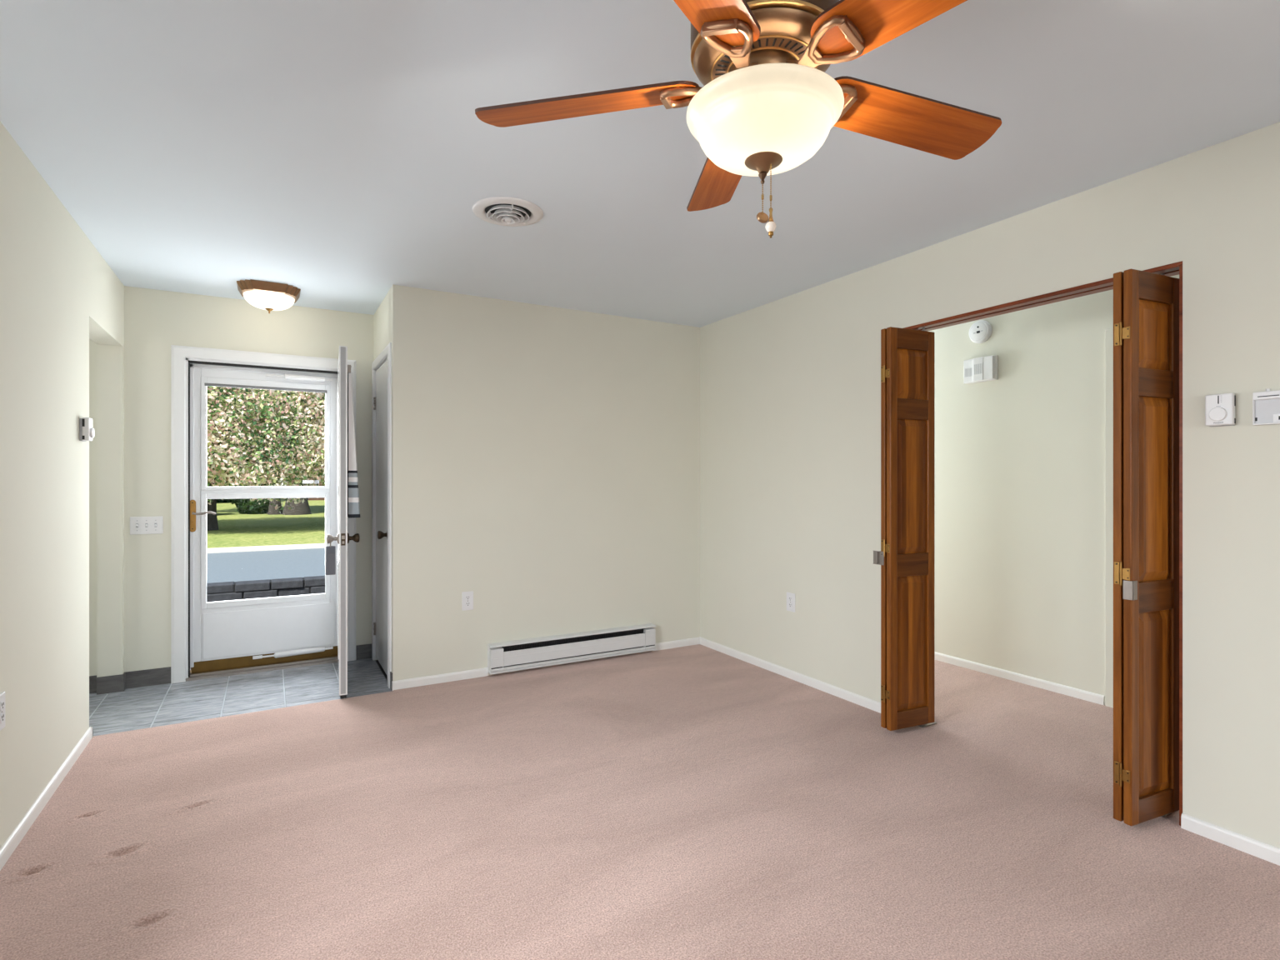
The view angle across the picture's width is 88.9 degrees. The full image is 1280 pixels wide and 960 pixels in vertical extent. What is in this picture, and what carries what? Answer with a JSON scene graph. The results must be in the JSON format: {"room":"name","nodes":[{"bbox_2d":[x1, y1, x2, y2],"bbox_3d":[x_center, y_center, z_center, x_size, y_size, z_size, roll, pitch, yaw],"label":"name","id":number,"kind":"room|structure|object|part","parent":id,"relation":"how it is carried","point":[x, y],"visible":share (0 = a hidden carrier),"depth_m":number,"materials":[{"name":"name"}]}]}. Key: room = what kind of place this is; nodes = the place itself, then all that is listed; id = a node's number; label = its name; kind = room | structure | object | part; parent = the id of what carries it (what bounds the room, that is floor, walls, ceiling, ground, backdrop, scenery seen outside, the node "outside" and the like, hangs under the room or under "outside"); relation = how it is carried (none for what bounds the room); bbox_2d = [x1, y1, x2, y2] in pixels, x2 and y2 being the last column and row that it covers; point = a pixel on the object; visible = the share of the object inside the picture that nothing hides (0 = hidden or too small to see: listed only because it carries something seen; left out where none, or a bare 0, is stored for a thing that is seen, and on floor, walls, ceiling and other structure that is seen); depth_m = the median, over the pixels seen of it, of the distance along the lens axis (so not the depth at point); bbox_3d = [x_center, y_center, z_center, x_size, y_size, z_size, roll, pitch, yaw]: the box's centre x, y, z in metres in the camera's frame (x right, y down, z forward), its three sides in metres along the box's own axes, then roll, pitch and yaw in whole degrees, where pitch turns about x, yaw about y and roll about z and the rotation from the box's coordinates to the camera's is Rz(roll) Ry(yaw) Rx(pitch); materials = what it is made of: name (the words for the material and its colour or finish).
{"room":"empty living room","nodes":[
{"label":"empty living room","id":0,"kind":"room"},
{"bbox_2d":[0,121,124,849],"bbox_3d":[-1.212,0.073,0.454,0.120,2.500,7.985,0,0,-30],"label":"wall","id":1,"kind":"structure","parent":0,"point":[58,293],"depth_m":2.63,"materials":[{"name":"beige paint"}]},
{"bbox_2d":[0,691,4,730],"bbox_3d":[-2.091,0.760,2.136,0.009,0.118,0.072,0,0,-30],"label":"wall outlet","id":2,"kind":"object","parent":1,"relation":"attached to","point":[2,694],"visible":1,"depth_m":2.14,"materials":[{"name":"white plastic"}]},
{"bbox_2d":[0,700,4,710],"bbox_3d":[-2.089,0.740,2.137,0.003,0.029,0.034,0,0,-30],"label":"socket","id":3,"kind":"object","parent":2,"relation":"attached to","point":[2,702],"depth_m":2.13,"materials":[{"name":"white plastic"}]},
{"bbox_2d":[0,712,4,723],"bbox_3d":[-2.089,0.780,2.137,0.003,0.029,0.034,0,0,-30],"label":"socket","id":4,"kind":"object","parent":2,"relation":"attached to","point":[2,714],"depth_m":2.13,"materials":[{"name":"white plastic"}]},
{"bbox_2d":[0,726,92,870],"bbox_3d":[-0.949,1.242,0.105,0.032,0.062,7.118,0,0,-30],"label":"baseboard","id":5,"kind":"structure","parent":1,"relation":"attached to","point":[10,845],"depth_m":2.49,"materials":[{"name":"white paint"}]},
{"bbox_2d":[79,417,94,441],"bbox_3d":[-2.599,-0.237,3.068,0.045,0.110,0.077,0,0,-30],"label":"thermostat","id":6,"kind":"object","parent":1,"relation":"attached to","point":[87,432],"visible":1,"depth_m":3.04,"materials":[{"name":"grey plastic"}]},
{"bbox_2d":[89,285,373,675],"bbox_3d":[-1.843,0.193,4.772,7.100,2.740,0.150,0,0,-30],"label":"wall","id":7,"kind":"structure","parent":0,"point":[155,320],"depth_m":4.05,"materials":[{"name":"beige paint"}]},
{"bbox_2d":[130,515,163,534],"bbox_3d":[-3.028,0.279,4.003,0.164,0.108,0.021,0,0,-30],"label":"light switch","id":8,"kind":"object","parent":7,"relation":"attached to","point":[138,525],"visible":1,"depth_m":4.00,"materials":[{"name":"white plastic"}]},
{"bbox_2d":[170,345,355,683],"bbox_3d":[-2.496,0.216,4.392,1.062,2.114,0.166,0,0,-30],"label":"door frame","id":9,"kind":"structure","parent":7,"relation":"in","point":[182,357],"depth_m":4.11,"materials":[{"name":"white paint"}]},
{"bbox_3d":[-2.503,1.248,4.405,0.890,0.030,0.096,0,0,-30],"label":"sill","id":10,"kind":"part","parent":9,"relation":"part of","materials":[{"name":"gold metal"}]},
{"bbox_2d":[190,363,337,673],"bbox_3d":[-2.485,0.245,4.359,0.873,1.976,0.095,0,0,-30],"label":"storm door","id":11,"kind":"structure","parent":9,"relation":"attached to","point":[252,632],"depth_m":4.32,"materials":[{"name":"white metal"}]},
{"bbox_3d":[-2.846,0.229,4.151,0.036,0.206,0.014,0,0,-30],"label":"handle plate","id":12,"kind":"part","parent":11,"relation":"part of","materials":[{"name":"gold metal"}]},
{"bbox_3d":[-2.774,0.213,4.150,0.129,0.024,0.016,0,0,-31],"label":"lever","id":13,"kind":"part","parent":11,"relation":"part of","materials":[{"name":"grey metal"}]},
{"bbox_3d":[-2.494,0.083,4.378,0.751,1.490,0.044,0,0,-30],"label":"sash","id":14,"kind":"part","parent":11,"relation":"part of","materials":[{"name":"white metal"}]},
{"bbox_3d":[-2.472,1.004,4.380,0.771,0.293,0.006,0,0,-30],"label":"kick panel","id":15,"kind":"part","parent":11,"relation":"part of","materials":[{"name":"white metal"}]},
{"bbox_2d":[325,345,359,698],"bbox_3d":[-1.895,0.243,4.151,0.178,2.031,0.871,0,0,-25],"label":"front door","id":16,"kind":"structure","parent":9,"relation":"attached to","point":[342,538],"depth_m":3.76,"materials":[{"name":"white paint"}]},
{"bbox_2d":[325,540,335,574],"bbox_3d":[-1.796,0.436,3.787,0.052,0.224,0.068,0,0,-25],"label":"lockbox","id":17,"kind":"object","parent":16,"relation":"hanging from","point":[330,550],"visible":0.94,"depth_m":3.76,"materials":[{"name":"grey metal"}]},
{"bbox_3d":[-1.786,0.342,3.792,0.067,0.064,0.064,0,0,-25],"label":"knob","id":18,"kind":"part","parent":16,"relation":"part of","materials":[{"name":"grey metal"}]},
{"bbox_3d":[-1.710,0.343,3.761,0.024,0.070,0.003,0,0,-25],"label":"latch plate","id":19,"kind":"part","parent":16,"relation":"part of","materials":[{"name":"silver metal"}]},
{"bbox_2d":[347,365,359,518],"bbox_3d":[-1.836,-0.225,4.161,0.072,0.895,0.770,0,0,-25],"label":"door curtain","id":20,"kind":"object","parent":16,"relation":"hanging from","point":[353,507],"visible":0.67,"depth_m":3.84,"materials":[{"name":"fabric"}]},
{"bbox_3d":[-1.858,-0.650,4.150,0.022,0.045,0.770,0,0,-25],"label":"rod","id":21,"kind":"part","parent":20,"relation":"part of","materials":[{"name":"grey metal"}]},
{"bbox_3d":[-1.686,0.342,3.839,0.067,0.064,0.064,0,0,-25],"label":"knob","id":22,"kind":"part","parent":16,"relation":"part of","materials":[{"name":"brown metal"}]},
{"bbox_2d":[373,290,389,360],"bbox_3d":[-1.677,0.073,4.364,0.100,2.500,0.723,0,0,-30],"label":"wall","id":23,"kind":"structure","parent":0,"point":[382,316],"depth_m":4.31,"materials":[{"name":"beige paint"}]},
{"bbox_2d":[371,342,391,688],"bbox_3d":[-1.665,0.216,4.325,0.116,2.104,0.771,0,0,-30],"label":"door frame","id":24,"kind":"structure","parent":23,"relation":"in","point":[386,354],"depth_m":3.99,"materials":[{"name":"white paint"}]},
{"bbox_2d":[373,359,387,675],"bbox_3d":[-1.716,0.238,4.302,0.102,2.005,0.640,0,0,-30],"label":"closet door","id":25,"kind":"structure","parent":24,"relation":"attached to","point":[380,403],"depth_m":4.32,"materials":[{"name":"white paint"}]},
{"bbox_3d":[-1.601,0.342,4.063,0.067,0.064,0.064,0,0,-30],"label":"knob","id":26,"kind":"part","parent":25,"relation":"part of","materials":[{"name":"brown metal"}]},
{"bbox_2d":[390,284,699,680],"bbox_3d":[-0.490,0.073,4.564,2.364,2.500,0.120,0,0,-30],"label":"wall","id":27,"kind":"structure","parent":0,"point":[546,459],"depth_m":4.38,"materials":[{"name":"beige paint"}]},
{"bbox_2d":[89,636,699,694],"bbox_3d":[-2.169,1.219,4.015,5.587,0.108,0.845,0,0,-30],"label":"baseboard","id":28,"kind":"structure","parent":27,"relation":"attached to","point":[114,683],"depth_m":4.02,"materials":[{"name":"wood"}]},
{"bbox_2d":[461,590,473,610],"bbox_3d":[-1.095,0.769,4.147,0.072,0.118,0.009,0,0,-30],"label":"wall outlet","id":29,"kind":"object","parent":27,"relation":"attached to","point":[467,597],"visible":1,"depth_m":4.14,"materials":[{"name":"white plastic"}]},
{"bbox_2d":[465,595,470,599],"bbox_3d":[-1.093,0.749,4.145,0.034,0.029,0.003,0,0,-30],"label":"socket","id":30,"kind":"object","parent":29,"relation":"attached to","point":[467,597],"depth_m":4.14,"materials":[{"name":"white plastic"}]},
{"bbox_2d":[465,601,470,606],"bbox_3d":[-1.093,0.789,4.145,0.034,0.029,0.003,0,0,-30],"label":"socket","id":31,"kind":"object","parent":29,"relation":"attached to","point":[467,603],"depth_m":4.14,"materials":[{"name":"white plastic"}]},
{"bbox_2d":[487,623,655,674],"bbox_3d":[-0.434,1.150,4.490,1.230,0.185,0.064,0,0,-30],"label":"baseboard heater","id":32,"kind":"object","parent":27,"relation":"attached to","point":[516,655],"visible":1,"depth_m":4.44,"materials":[{"name":"white metal"}]},
{"bbox_3d":[-0.421,1.156,4.468,1.054,0.093,0.009,0,0,-30],"label":"panel","id":33,"kind":"part","parent":32,"relation":"part of","materials":[{"name":"white metal"}]},
{"bbox_2d":[0,644,1279,959],"bbox_3d":[0.152,1.291,1.227,6.875,0.064,7.985,0,0,-30],"label":"floor","id":34,"kind":"structure","parent":0,"point":[698,802],"depth_m":2.34,"materials":[{"name":"carpet"}]},
{"bbox_2d":[0,0,1279,327],"bbox_3d":[0.040,-1.247,1.451,7.100,0.140,9.285,0,0,-30],"label":"ceiling","id":35,"kind":"structure","parent":0,"point":[338,152],"depth_m":2.25,"materials":[{"name":"paint"}]},
{"bbox_2d":[236,279,300,313],"bbox_3d":[-2.284,-1.102,4.021,0.336,0.151,0.336,0,0,-30],"label":"ceiling light","id":36,"kind":"object","parent":35,"relation":"attached to","point":[269,296],"visible":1,"depth_m":3.92,"materials":[{"name":"white glass"}]},
{"bbox_2d":[472,196,543,226],"bbox_3d":[-0.578,-1.156,2.863,0.306,0.043,0.306,0,0,-30],"label":"ceiling vent","id":37,"kind":"object","parent":35,"relation":"in","point":[502,211],"visible":1,"depth_m":2.83,"materials":[{"name":"metal"}]},
{"bbox_2d":[475,0,1001,238],"bbox_3d":[0.304,-0.848,1.409,1.257,0.659,1.269,0,0,-30],"label":"ceiling fan","id":38,"kind":"object","parent":35,"relation":"hanging from","point":[767,103],"visible":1,"depth_m":1.34,"materials":[{"name":"brown wood"}]},
{"bbox_3d":[-0.123,-0.863,1.502,0.526,0.007,0.141,0,14,13],"label":"blade","id":39,"kind":"part","parent":38,"relation":"part of","materials":[{"name":"brown wood"}]},
{"bbox_3d":[0.234,-0.863,1.809,0.141,0.007,0.526,-15,1,-5],"label":"blade","id":40,"kind":"part","parent":38,"relation":"part of","materials":[{"name":"brown wood"}]},
{"bbox_3d":[0.059,-0.863,1.067,0.141,0.007,0.526,17,9,30],"label":"blade","id":41,"kind":"part","parent":38,"relation":"part of","materials":[{"name":"brown wood"}]},
{"bbox_2d":[758,171,766,184],"bbox_3d":[0.265,-0.652,1.410,0.019,0.024,0.019,0,0,-30],"label":"finial","id":42,"kind":"object","parent":38,"relation":"attached to","point":[762,175],"depth_m":1.41,"materials":[{"name":"brown metal"}]},
{"bbox_3d":[0.265,-0.619,1.410,0.005,0.091,0.005,0,0,-30],"label":"pull chain","id":43,"kind":"part","parent":38,"relation":"part of","materials":[{"name":"gold metal"}]},
{"bbox_3d":[0.267,-0.743,1.410,0.333,0.110,0.333,0,0,-30],"label":"lamp shade","id":44,"kind":"part","parent":38,"relation":"part of","materials":[{"name":"white glass"}]},
{"bbox_3d":[0.280,-0.633,1.396,0.005,0.110,0.005,0,0,-30],"label":"pull chain","id":45,"kind":"part","parent":38,"relation":"part of","materials":[{"name":"gold metal"}]},
{"bbox_3d":[0.529,-0.863,1.106,0.141,0.007,0.526,19,-12,-39],"label":"blade","id":46,"kind":"part","parent":38,"relation":"part of","materials":[{"name":"brown wood"}]},
{"bbox_3d":[0.637,-0.863,1.565,0.526,0.007,0.141,0,-14,-23],"label":"blade","id":47,"kind":"part","parent":38,"relation":"part of","materials":[{"name":"brown wood"}]},
{"bbox_2d":[700,121,1279,848],"bbox_3d":[2.280,0.073,1.954,0.120,2.500,7.152,0,0,-30],"label":"wall","id":48,"kind":"structure","parent":0,"point":[790,386],"depth_m":2.94,"materials":[{"name":"beige paint"}]},
{"bbox_2d":[786,591,794,612],"bbox_3d":[0.959,0.778,4.153,0.009,0.118,0.078,0,0,-30],"label":"wall outlet","id":49,"kind":"object","parent":48,"relation":"attached to","point":[790,597],"visible":1,"depth_m":4.15,"materials":[{"name":"white plastic"}]},
{"bbox_2d":[700,636,1279,865],"bbox_3d":[2.222,1.242,1.922,0.012,0.062,7.152,0,0,-30],"label":"baseboard","id":50,"kind":"structure","parent":48,"relation":"attached to","point":[1248,845],"depth_m":3.53,"materials":[{"name":"white paint"}]},
{"bbox_2d":[903,260,1182,825],"bbox_3d":[1.726,0.233,2.934,0.118,2.060,1.220,0,0,-30],"label":"door frame","id":51,"kind":"structure","parent":48,"relation":"in","point":[1176,268],"depth_m":2.46,"materials":[{"name":"brown wood"}]},
{"bbox_2d":[872,326,936,730],"bbox_3d":[1.367,0.236,3.315,0.364,2.059,0.104,0,0,-19],"label":"bifold door","id":52,"kind":"structure","parent":51,"relation":"attached to","point":[906,557],"depth_m":3.26,"materials":[{"name":"brown wood"}]},
{"bbox_3d":[1.208,0.391,3.282,0.031,0.068,0.066,0,0,-30],"label":"aligner plate","id":53,"kind":"part","parent":52,"relation":"part of","materials":[{"name":"grey metal"}]},
{"bbox_3d":[1.349,0.241,3.318,0.297,1.993,0.028,0,0,-23],"label":"door","id":54,"kind":"part","parent":52,"relation":"part of","materials":[{"name":"brown wood"}]},
{"bbox_3d":[1.364,-0.530,3.284,0.211,0.250,0.021,0,0,-24],"label":"raised panel","id":55,"kind":"part","parent":52,"relation":"part of","materials":[{"name":"brown wood"}]},
{"bbox_3d":[1.364,0.033,3.284,0.211,0.673,0.021,0,0,-24],"label":"raised panel","id":56,"kind":"part","parent":52,"relation":"part of","materials":[{"name":"brown wood"}]},
{"bbox_3d":[1.364,0.816,3.284,0.211,0.670,0.021,0,0,-24],"label":"raised panel","id":57,"kind":"part","parent":52,"relation":"part of","materials":[{"name":"brown wood"}]},
{"bbox_3d":[1.364,1.194,3.284,0.213,0.087,0.026,0,0,-24],"label":"rail","id":58,"kind":"part","parent":52,"relation":"part of","materials":[{"name":"brown wood"}]},
{"bbox_3d":[1.364,-0.705,3.284,0.213,0.100,0.026,0,0,-24],"label":"rail","id":59,"kind":"part","parent":52,"relation":"part of","materials":[{"name":"brown wood"}]},
{"bbox_3d":[1.364,-0.354,3.284,0.213,0.102,0.026,0,0,-24],"label":"rail","id":60,"kind":"part","parent":52,"relation":"part of","materials":[{"name":"brown wood"}]},
{"bbox_3d":[1.364,0.425,3.284,0.213,0.111,0.026,0,0,-24],"label":"rail","id":61,"kind":"part","parent":52,"relation":"part of","materials":[{"name":"brown wood"}]},
{"bbox_2d":[1113,268,1179,825],"bbox_3d":[1.891,0.236,2.429,0.358,2.059,0.089,0,0,-23],"label":"bifold door","id":62,"kind":"structure","parent":51,"relation":"attached to","point":[1146,304],"depth_m":2.37,"materials":[{"name":"brown wood"}]},
{"bbox_3d":[1.867,0.241,2.437,0.297,1.993,0.028,0,0,-26],"label":"door","id":63,"kind":"part","parent":62,"relation":"part of","materials":[{"name":"brown wood"}]},
{"bbox_3d":[1.760,0.395,2.343,0.033,0.068,0.032,0,0,-30],"label":"aligner plate","id":64,"kind":"part","parent":62,"relation":"part of","materials":[{"name":"grey metal"}]},
{"bbox_3d":[1.884,-0.530,2.399,0.211,0.250,0.021,0,0,-23],"label":"raised panel","id":65,"kind":"part","parent":62,"relation":"part of","materials":[{"name":"brown wood"}]},
{"bbox_3d":[1.884,0.033,2.399,0.211,0.673,0.021,0,0,-23],"label":"raised panel","id":66,"kind":"part","parent":62,"relation":"part of","materials":[{"name":"brown wood"}]},
{"bbox_3d":[1.884,0.816,2.399,0.211,0.670,0.021,0,0,-23],"label":"raised panel","id":67,"kind":"part","parent":62,"relation":"part of","materials":[{"name":"brown wood"}]},
{"bbox_3d":[1.884,-0.705,2.399,0.213,0.100,0.026,0,0,-23],"label":"rail","id":68,"kind":"part","parent":62,"relation":"part of","materials":[{"name":"brown wood"}]},
{"bbox_3d":[1.884,1.194,2.399,0.213,0.087,0.026,0,0,-23],"label":"rail","id":69,"kind":"part","parent":62,"relation":"part of","materials":[{"name":"brown wood"}]},
{"bbox_3d":[1.884,-0.354,2.399,0.213,0.102,0.026,0,0,-23],"label":"rail","id":70,"kind":"part","parent":62,"relation":"part of","materials":[{"name":"brown wood"}]},
{"bbox_3d":[1.884,0.425,2.399,0.213,0.111,0.026,0,0,-23],"label":"rail","id":71,"kind":"part","parent":62,"relation":"part of","materials":[{"name":"brown wood"}]},
{"bbox_2d":[1205,393,1235,426],"bbox_3d":[2.011,-0.242,2.262,0.045,0.110,0.077,0,0,-30],"label":"thermostat","id":72,"kind":"object","parent":48,"relation":"attached to","point":[1219,408],"visible":1,"depth_m":2.25,"materials":[{"name":"grey plastic"}]},
{"bbox_2d":[1252,388,1279,425],"bbox_3d":[2.094,-0.243,2.139,0.021,0.119,0.126,0,0,-30],"label":"backplate","id":73,"kind":"object","parent":48,"relation":"attached to","point":[1266,405],"visible":1,"depth_m":2.16,"materials":[{"name":"grey plastic"}]},
{"bbox_3d":[2.099,-0.238,2.142,0.010,0.110,0.126,0,0,-30],"label":"plate","id":74,"kind":"part","parent":73,"relation":"part of","materials":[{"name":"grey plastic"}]},
{"bbox_2d":[927,274,1179,695],"bbox_3d":[2.725,0.073,3.557,0.100,2.500,5.900,0,0,-30],"label":"wall","id":75,"kind":"structure","parent":0,"point":[1020,454],"depth_m":4.03,"materials":[{"name":"beige paint"}]},
{"bbox_2d":[969,320,991,343],"bbox_3d":[2.229,-0.973,4.285,0.044,0.148,0.148,0,0,-30],"label":"smoke detector","id":76,"kind":"object","parent":75,"relation":"attached to","point":[980,332],"visible":1,"depth_m":4.26,"materials":[{"name":"white plastic"}]},
{"bbox_2d":[964,355,997,384],"bbox_3d":[2.226,-0.723,4.280,0.056,0.156,0.220,0,0,-30],"label":"door chime","id":77,"kind":"object","parent":75,"relation":"attached to","point":[982,368],"visible":1,"depth_m":4.24,"materials":[{"name":"white plastic"}]},
{"bbox_2d":[965,367,971,376],"bbox_3d":[2.188,-0.716,4.342,0.002,0.055,0.056,0,0,-30],"label":"grille","id":78,"kind":"object","parent":77,"relation":"attached to","point":[968,370],"depth_m":4.34,"materials":[{"name":"grey plastic"}]},
{"bbox_2d":[974,363,980,374],"bbox_3d":[2.207,-0.724,4.259,0.002,0.066,0.054,0,0,-30],"label":"grille","id":79,"kind":"object","parent":77,"relation":"attached to","point":[977,366],"depth_m":4.26,"materials":[{"name":"grey plastic"}]},
{"bbox_2d":[935,651,1104,704],"bbox_3d":[2.701,1.242,3.486,0.012,0.062,5.800,0,0,-30],"label":"baseboard","id":80,"kind":"structure","parent":75,"relation":"attached to","point":[1047,685],"depth_m":4.04,"materials":[{"name":"white paint"}]},
{"bbox_2d":[1105,329,1113,708],"bbox_3d":[2.821,0.218,3.273,0.014,2.110,0.872,0,0,-30],"label":"door","id":81,"kind":"structure","parent":75,"relation":"in","point":[1108,333],"depth_m":3.63,"materials":[{"name":"beige paint"}]},
{"label":"outside","id":82,"kind":"structure","parent":0,"visible":0},
{"bbox_2d":[206,498,324,548],"bbox_3d":[-26.891,2.113,47.433,120.000,2.300,70.950,0,0,-30],"label":"lawn","id":83,"kind":"structure","parent":82,"point":[236,529],"depth_m":21.86,"materials":[{"name":"green plant"}]},
{"bbox_2d":[206,434,266,503],"bbox_3d":[-30.683,-2.627,36.051,18.918,10.800,6.041,0,0,-30],"label":"tree","id":84,"kind":"object","parent":83,"relation":"on","point":[219,501],"visible":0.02,"depth_m":39.24,"materials":[{"name":"green plant"}]},
{"bbox_2d":[229,459,270,514],"bbox_3d":[-17.573,0.426,29.558,1.917,3.065,1.636,0,0,-30],"label":"shrub","id":85,"kind":"object","parent":83,"relation":"on","point":[244,505],"visible":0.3,"depth_m":29.18,"materials":[{"name":"green plant"}]},
{"bbox_2d":[211,389,311,514],"bbox_3d":[-15.987,-3.934,30.663,14.259,10.994,8.227,0,0,-30],"label":"tree","id":86,"kind":"object","parent":83,"relation":"on","point":[301,508],"visible":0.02,"depth_m":29.02,"materials":[{"name":"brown plant"}]},
{"bbox_2d":[206,385,324,530],"bbox_3d":[-12.702,-2.806,21.789,13.930,8.958,7.415,0,0,-25],"label":"tree","id":87,"kind":"object","parent":83,"relation":"on","point":[262,425],"visible":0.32,"depth_m":19.89,"materials":[{"name":"green plant"}]},
{"bbox_2d":[305,430,324,500],"bbox_3d":[-16.526,-1.337,49.832,17.200,5.800,8.600,0,0,-30],"label":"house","id":88,"kind":"structure","parent":83,"relation":"on","point":[308,498],"depth_m":43.16,"materials":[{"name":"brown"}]},
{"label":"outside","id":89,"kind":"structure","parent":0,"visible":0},
{"bbox_3d":[-3.387,1.733,5.974,80.000,0.660,3.465,0,0,-30],"label":"ground","id":90,"kind":"structure","parent":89,"visible":0},
{"bbox_2d":[206,575,324,602],"bbox_3d":[-4.138,1.263,6.989,6.295,0.348,0.274,0,0,-30],"label":"wall","id":91,"kind":"structure","parent":90,"relation":"on","point":[225,591],"depth_m":6.95,"materials":[{"name":"grey stone"}]},
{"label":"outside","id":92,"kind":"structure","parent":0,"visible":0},
{"bbox_2d":[206,548,324,583],"bbox_3d":[-6.744,1.863,11.896,80.000,0.200,10.150,0,0,-30],"label":"road","id":93,"kind":"structure","parent":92,"point":[274,564],"depth_m":13.46,"materials":[{"name":"grey asphalt"}]},
{"bbox_2d":[206,543,324,553],"bbox_3d":[-9.321,1.813,16.442,80.000,0.300,0.300,0,0,-30],"label":"kerb","id":94,"kind":"object","parent":93,"relation":"on","point":[216,550],"visible":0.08,"depth_m":16.28,"materials":[{"name":"concrete"}]}
]}

